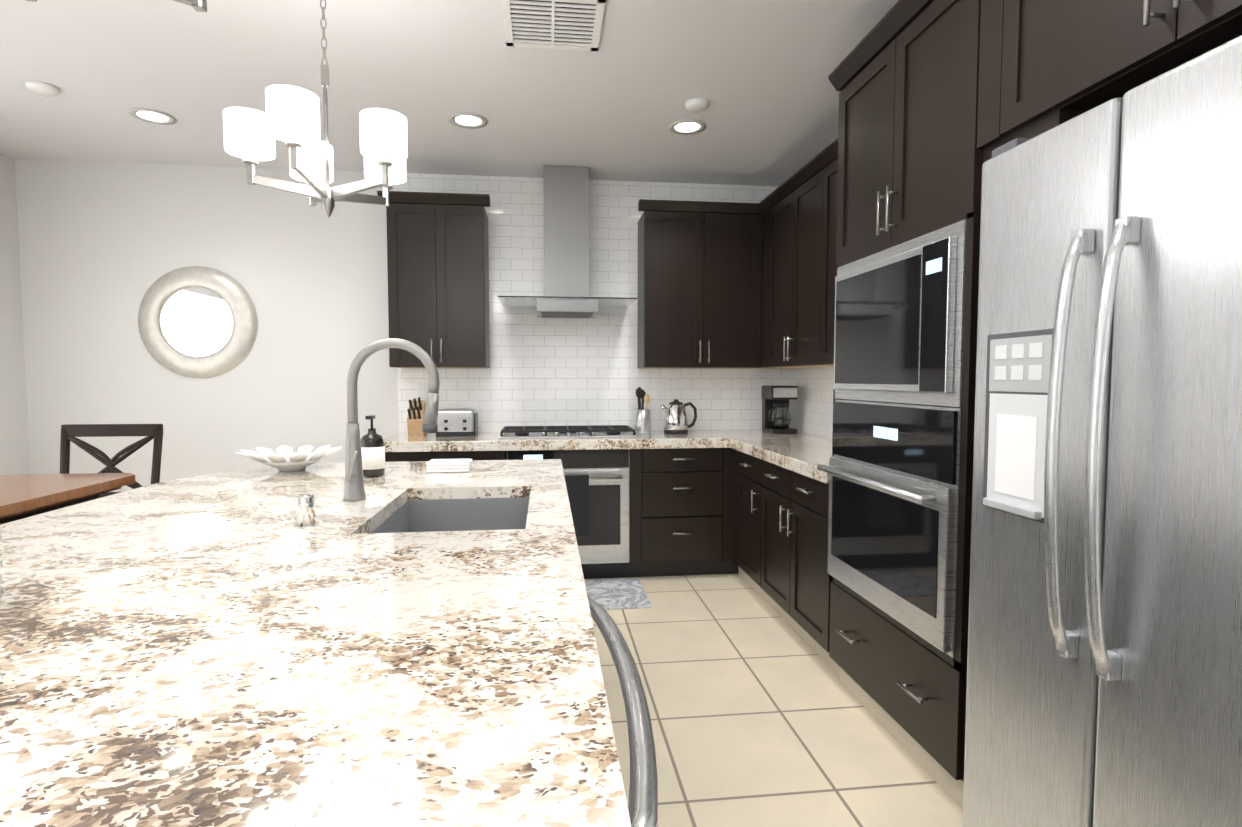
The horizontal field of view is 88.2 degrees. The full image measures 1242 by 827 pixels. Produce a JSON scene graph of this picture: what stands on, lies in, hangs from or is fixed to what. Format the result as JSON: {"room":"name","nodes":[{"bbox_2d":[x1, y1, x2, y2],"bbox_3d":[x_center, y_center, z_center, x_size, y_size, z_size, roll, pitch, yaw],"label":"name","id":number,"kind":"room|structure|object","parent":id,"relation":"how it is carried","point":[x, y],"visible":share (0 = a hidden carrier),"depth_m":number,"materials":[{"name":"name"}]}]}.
{"room":"kitchen","nodes":[
{"label":"kitchen","id":0,"kind":"room"},
{"bbox_2d":[0,153,29,474],"bbox_3d":[-3.463,-0.066,0.163,0.100,2.700,8.080,0,3,-7],"label":"wall","id":1,"kind":"structure","parent":0,"point":[14,449],"depth_m":4.07,"materials":[{"name":"white paint"}]},
{"bbox_2d":[14,159,398,491],"bbox_3d":[-1.318,-0.302,4.526,5.380,2.700,0.100,0,3,-7],"label":"wall","id":2,"kind":"structure","parent":0,"point":[104,247],"depth_m":4.28,"materials":[{"name":"white paint"}]},
{"bbox_2d":[138,266,257,377],"bbox_3d":[-2.819,-0.608,4.261,0.744,0.744,0.042,0,3,-7],"label":"round wall mirror","id":3,"kind":"object","parent":2,"relation":"attached to","point":[197,322],"visible":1,"depth_m":4.26,"materials":[{"name":"silver metal"}]},
{"bbox_2d":[377,191,489,367],"bbox_3d":[-1.205,-0.856,4.260,0.690,1.101,0.374,0,3,-7],"label":"upper cabinet","id":4,"kind":"object","parent":2,"relation":"attached to","point":[438,273],"visible":0.94,"depth_m":4.12,"materials":[{"name":"brown wood"}]},
{"bbox_2d":[394,173,788,433],"bbox_3d":[-0.145,-0.752,4.585,2.830,1.803,0.008,0,3,-7],"label":"tile backsplash","id":5,"kind":"structure","parent":2,"relation":"attached to","point":[540,371],"depth_m":4.56,"materials":[{"name":"white tile"}]},
{"bbox_2d":[418,383,428,398],"bbox_3d":[-1.377,-0.158,4.465,0.070,0.114,0.006,0,3,-7],"label":"electrical outlet","id":6,"kind":"object","parent":5,"relation":"attached to","point":[423,389],"visible":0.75,"depth_m":4.46,"materials":[{"name":"white plastic"}]},
{"bbox_2d":[498,166,636,317],"bbox_3d":[-0.363,-1.150,4.280,0.880,0.972,0.500,0,3,-7],"label":"range hood","id":7,"kind":"object","parent":5,"relation":"attached to","point":[566,241],"visible":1,"depth_m":4.25,"materials":[{"name":"metal"}]},
{"bbox_2d":[711,382,719,397],"bbox_3d":[0.695,-0.171,4.708,0.070,0.114,0.006,0,3,-7],"label":"electrical outlet","id":8,"kind":"object","parent":5,"relation":"attached to","point":[715,389],"visible":1,"depth_m":4.71,"materials":[{"name":"white plastic"}]},
{"bbox_2d":[637,199,752,368],"bbox_3d":[0.538,-0.869,4.486,0.806,1.097,0.328,0,3,-7],"label":"upper cabinet","id":9,"kind":"object","parent":2,"relation":"attached to","point":[728,285],"depth_m":4.32,"materials":[{"name":"brown wood"}]},
{"bbox_2d":[0,0,898,185],"bbox_3d":[-0.841,-1.480,0.394,5.380,0.100,8.280,0,3,-7],"label":"ceiling","id":10,"kind":"structure","parent":0,"point":[755,73],"depth_m":3.02,"materials":[{"name":"white paint"}]},
{"bbox_2d":[25,80,58,95],"bbox_3d":[-2.784,-1.560,3.082,0.124,0.030,0.124,0,3,-7],"label":"smoke detector","id":11,"kind":"object","parent":10,"relation":"attached to","point":[41,88],"visible":1,"depth_m":3.05,"materials":[{"name":"white plastic"}]},
{"bbox_2d":[26,0,206,11],"bbox_3d":[-0.825,-1.019,0.853,0.572,0.869,0.551,0,3,-7],"label":"chandelier","id":12,"kind":"object","parent":10,"relation":"hanging from","point":[199,5],"visible":1,"depth_m":1.08,"materials":[{"name":"silver metal"}]},
{"bbox_2d":[128,108,176,124],"bbox_3d":[-2.507,-1.591,3.429,0.212,0.006,0.212,0,3,-7],"label":"recessed light","id":13,"kind":"object","parent":10,"relation":"in","point":[152,116],"visible":1,"depth_m":3.42,"materials":[{"name":"white"}]},
{"bbox_2d":[223,0,407,217],"bbox_3d":[-0.986,-1.087,2.108,0.570,0.869,0.562,0,3,-7],"label":"chandelier","id":14,"kind":"object","parent":10,"relation":"hanging from","point":[290,117],"visible":1,"depth_m":2.03,"materials":[{"name":"silver metal"}]},
{"bbox_2d":[448,112,487,128],"bbox_3d":[-0.832,-1.594,3.485,0.212,0.006,0.212,0,3,-7],"label":"recessed light","id":15,"kind":"object","parent":10,"relation":"in","point":[467,120],"visible":1,"depth_m":3.49,"materials":[{"name":"white"}]},
{"bbox_2d":[501,0,605,51],"bbox_3d":[-0.267,-1.538,2.518,0.383,0.012,0.385,0,3,-7],"label":"ceiling vent","id":16,"kind":"object","parent":10,"relation":"in","point":[565,24],"visible":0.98,"depth_m":2.53,"materials":[{"name":"white metal"}]},
{"bbox_2d":[668,119,705,134],"bbox_3d":[0.370,-1.599,3.575,0.212,0.006,0.212,0,3,-7],"label":"recessed light","id":17,"kind":"object","parent":10,"relation":"in","point":[687,127],"visible":1,"depth_m":3.58,"materials":[{"name":"white"}]},
{"bbox_2d":[685,98,708,112],"bbox_3d":[0.389,-1.571,3.272,0.124,0.030,0.124,0,3,-7],"label":"smoke detector","id":18,"kind":"object","parent":10,"relation":"attached to","point":[695,105],"visible":1,"depth_m":3.24,"materials":[{"name":"white plastic"}]},
{"bbox_2d":[584,574,962,826],"bbox_3d":[-0.841,1.316,0.546,5.380,0.100,8.280,0,3,-7],"label":"floor","id":19,"kind":"structure","parent":0,"point":[760,715],"depth_m":2.39,"materials":[{"name":"beige tile"}]},
{"bbox_2d":[0,473,135,524],"bbox_3d":[-2.353,0.721,1.919,1.225,0.940,0.920,0,3,-7],"label":"dining table","id":20,"kind":"object","parent":19,"relation":"on","point":[22,496],"visible":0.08,"depth_m":2.10,"materials":[{"name":"brown wood"}]},
{"bbox_2d":[60,424,163,497],"bbox_3d":[-2.477,0.600,2.949,0.464,1.070,0.506,0,3,-7],"label":"dining chair","id":21,"kind":"object","parent":19,"relation":"on","point":[70,432],"visible":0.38,"depth_m":3.14,"materials":[{"name":"brown wood"}]},
{"bbox_2d":[385,445,455,461],"bbox_3d":[-1.273,0.631,4.199,0.422,0.874,0.635,0,3,-7],"label":"base cabinet","id":22,"kind":"object","parent":19,"relation":"on","point":[393,453],"depth_m":3.88,"materials":[{"name":"brown wood"}]},
{"bbox_2d":[452,445,507,459],"bbox_3d":[-0.964,0.629,4.235,0.437,0.874,0.635,0,3,-7],"label":"base cabinet","id":23,"kind":"object","parent":19,"relation":"on","point":[474,452],"depth_m":3.92,"materials":[{"name":"brown wood"}]},
{"bbox_2d":[508,445,643,578],"bbox_3d":[-0.358,0.625,4.307,0.919,0.874,0.635,0,3,-7],"label":"oven","id":24,"kind":"object","parent":19,"relation":"on","point":[605,483],"depth_m":4.02,"materials":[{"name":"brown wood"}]},
{"bbox_2d":[564,477,657,826],"bbox_3d":[-0.585,0.804,0.997,1.220,0.874,3.870,0,3,-7],"label":"kitchen island","id":25,"kind":"object","parent":19,"relation":"on","point":[643,789],"depth_m":0.83,"materials":[{"name":"metal"}]},
{"bbox_2d":[0,459,635,826],"bbox_3d":[-0.785,0.347,0.959,1.480,0.040,3.990,0,3,-7],"label":"island countertop","id":26,"kind":"structure","parent":25,"relation":"on","point":[232,648],"depth_m":0.86,"materials":[{"name":"white stone"}]},
{"bbox_2d":[0,534,3,598],"bbox_3d":[-1.088,0.179,1.000,0.170,0.288,0.172,0,3,-7],"label":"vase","id":27,"kind":"object","parent":26,"relation":"on","point":[1,590],"visible":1,"depth_m":1.06,"materials":[{"name":"white"}]},
{"bbox_2d":[235,444,342,470],"bbox_3d":[-1.368,0.190,2.661,0.401,0.087,0.401,0,3,-7],"label":"flower bowl","id":28,"kind":"object","parent":26,"relation":"on","point":[286,458],"visible":1,"depth_m":2.62,"materials":[{"name":"white ceramic"}]},
{"bbox_2d":[361,415,384,476],"bbox_3d":[-0.968,0.125,2.493,0.092,0.236,0.091,0,3,-7],"label":"soap bottle","id":29,"kind":"object","parent":26,"relation":"on","point":[373,452],"visible":0.88,"depth_m":2.46,"materials":[{"name":"black"}]},
{"bbox_2d":[340,338,439,501],"bbox_3d":[-0.717,0.019,1.985,0.298,0.505,0.114,0,3,-7],"label":"faucet","id":30,"kind":"object","parent":26,"relation":"on","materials":[{"name":"silver metal"}]},
{"bbox_2d":[364,494,527,533],"bbox_3d":[-0.488,0.429,1.923,0.446,0.252,0.679,0,3,-7],"label":"sink","id":31,"kind":"object","parent":26,"relation":"in","point":[417,511],"depth_m":2.24,"materials":[{"name":"grey metal"}]},
{"bbox_2d":[426,459,472,472],"bbox_3d":[-0.705,0.214,2.640,0.170,0.042,0.120,0,3,-7],"label":"folded towels","id":32,"kind":"object","parent":26,"relation":"on","point":[446,465],"visible":1,"depth_m":2.58,"materials":[{"name":"white fabric"}]},
{"bbox_2d":[584,578,651,609],"bbox_3d":[-0.212,1.082,3.839,0.720,0.008,0.530,0,3,-7],"label":"mat","id":33,"kind":"object","parent":19,"relation":"on","point":[620,593],"visible":0.42,"depth_m":3.84,"materials":[{"name":"fabric"}]},
{"bbox_2d":[644,441,723,576],"bbox_3d":[0.360,0.620,4.391,0.527,0.874,0.635,0,3,-7],"label":"base cabinet","id":34,"kind":"object","parent":19,"relation":"on","point":[684,482],"depth_m":4.10,"materials":[{"name":"brown wood"}]},
{"bbox_2d":[384,429,815,444],"bbox_3d":[-0.108,0.165,4.312,2.808,0.040,0.633,0,3,-7],"label":"countertop","id":35,"kind":"structure","parent":34,"relation":"on","point":[586,436],"depth_m":4.07,"materials":[{"name":"beige stone"}]},
{"bbox_2d":[407,397,426,435],"bbox_3d":[-1.368,0.018,4.283,0.100,0.257,0.224,0,3,-7],"label":"knife block","id":36,"kind":"object","parent":35,"relation":"on","point":[416,411],"visible":1,"depth_m":4.24,"materials":[{"name":"brown wood"}]},
{"bbox_2d":[436,409,477,436],"bbox_3d":[-1.096,0.058,4.285,0.256,0.176,0.184,0,3,-7],"label":"toaster","id":37,"kind":"object","parent":35,"relation":"on","point":[457,422],"visible":0.94,"depth_m":4.21,"materials":[{"name":"silver metal"}]},
{"bbox_2d":[634,387,650,433],"bbox_3d":[0.151,-0.025,4.462,0.120,0.322,0.120,0,3,-7],"label":"utensil crock","id":38,"kind":"object","parent":35,"relation":"on","point":[642,420],"visible":0.96,"depth_m":4.42,"materials":[{"name":"silver metal"}]},
{"bbox_2d":[661,399,696,433],"bbox_3d":[0.404,0.018,4.463,0.260,0.236,0.168,0,3,-7],"label":"kettle","id":39,"kind":"object","parent":35,"relation":"on","point":[675,420],"visible":1,"depth_m":4.41,"materials":[{"name":"silver metal"}]},
{"bbox_2d":[762,385,797,433],"bbox_3d":[1.104,-0.031,4.502,0.207,0.330,0.222,0,3,-7],"label":"coffee maker","id":40,"kind":"object","parent":35,"relation":"on","point":[776,416],"visible":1,"depth_m":4.42,"materials":[{"name":"black plastic"}]},
{"bbox_2d":[724,445,763,598],"bbox_3d":[1.026,0.649,3.871,0.665,0.874,0.647,0,3,-7],"label":"base cabinet","id":41,"kind":"object","parent":19,"relation":"on","point":[750,508],"depth_m":3.90,"materials":[{"name":"brown wood"}]},
{"bbox_2d":[764,457,839,674],"bbox_3d":[1.132,0.684,3.213,0.608,0.874,0.935,0,3,-7],"label":"base cabinet","id":42,"kind":"object","parent":19,"relation":"on","point":[797,582],"depth_m":3.07,"materials":[{"name":"brown wood"}]},
{"bbox_2d":[728,437,831,480],"bbox_3d":[1.091,0.213,3.424,0.633,0.040,1.413,0,3,-7],"label":"countertop","id":43,"kind":"structure","parent":42,"relation":"on","point":[805,453],"depth_m":3.43,"materials":[{"name":"beige stone"}]},
{"bbox_2d":[817,0,982,807],"bbox_3d":[1.192,-0.089,2.272,0.713,2.518,0.860,0,3,-7],"label":"tall cabinet","id":44,"kind":"object","parent":19,"relation":"on","point":[903,77],"visible":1,"depth_m":2.09,"materials":[{"name":"brown wood"}]},
{"bbox_2d":[962,35,1241,826],"bbox_3d":[1.232,0.328,1.104,0.858,1.812,0.910,0,3,-7],"label":"refrigerator","id":45,"kind":"object","parent":19,"relation":"on","point":[1104,672],"visible":1,"depth_m":1.11,"materials":[{"name":"grey metal"}]},
{"bbox_3d":[1.781,-0.099,0.777,0.100,2.700,8.080,0,3,-7],"label":"wall","id":46,"kind":"structure","parent":0,"visible":0},
{"bbox_2d":[753,194,772,368],"bbox_3d":[1.106,-0.859,4.298,0.390,1.097,0.219,0,3,-7],"label":"upper cabinet","id":47,"kind":"object","parent":46,"relation":"attached to","point":[762,211],"depth_m":4.35,"materials":[{"name":"brown wood"}]},
{"bbox_2d":[769,162,833,368],"bbox_3d":[1.193,-0.833,3.819,0.330,1.097,0.872,0,3,-7],"label":"upper cabinet","id":48,"kind":"object","parent":46,"relation":"attached to","point":[791,264],"depth_m":3.82,"materials":[{"name":"brown wood"}]},
{"bbox_2d":[789,367,833,438],"bbox_3d":[1.375,-0.053,3.778,0.008,0.495,2.022,0,3,-7],"label":"tile backsplash","id":49,"kind":"structure","parent":46,"relation":"attached to","point":[811,409],"depth_m":4.34,"materials":[{"name":"white tile"}]},
{"bbox_2d":[813,138,837,365],"bbox_3d":[1.260,-0.802,3.242,0.330,1.097,0.528,0,3,-7],"label":"upper cabinet","id":50,"kind":"object","parent":46,"relation":"attached to","point":[825,167],"depth_m":3.39,"materials":[{"name":"brown wood"}]},
{"bbox_2d":[977,0,1241,163],"bbox_3d":[1.335,-0.035,1.281,0.661,2.518,1.136,0,3,-7],"label":"upper cabinet","id":51,"kind":"object","parent":46,"relation":"attached to","point":[1045,65],"visible":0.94,"depth_m":1.47,"materials":[{"name":"brown wood"}]}
]}

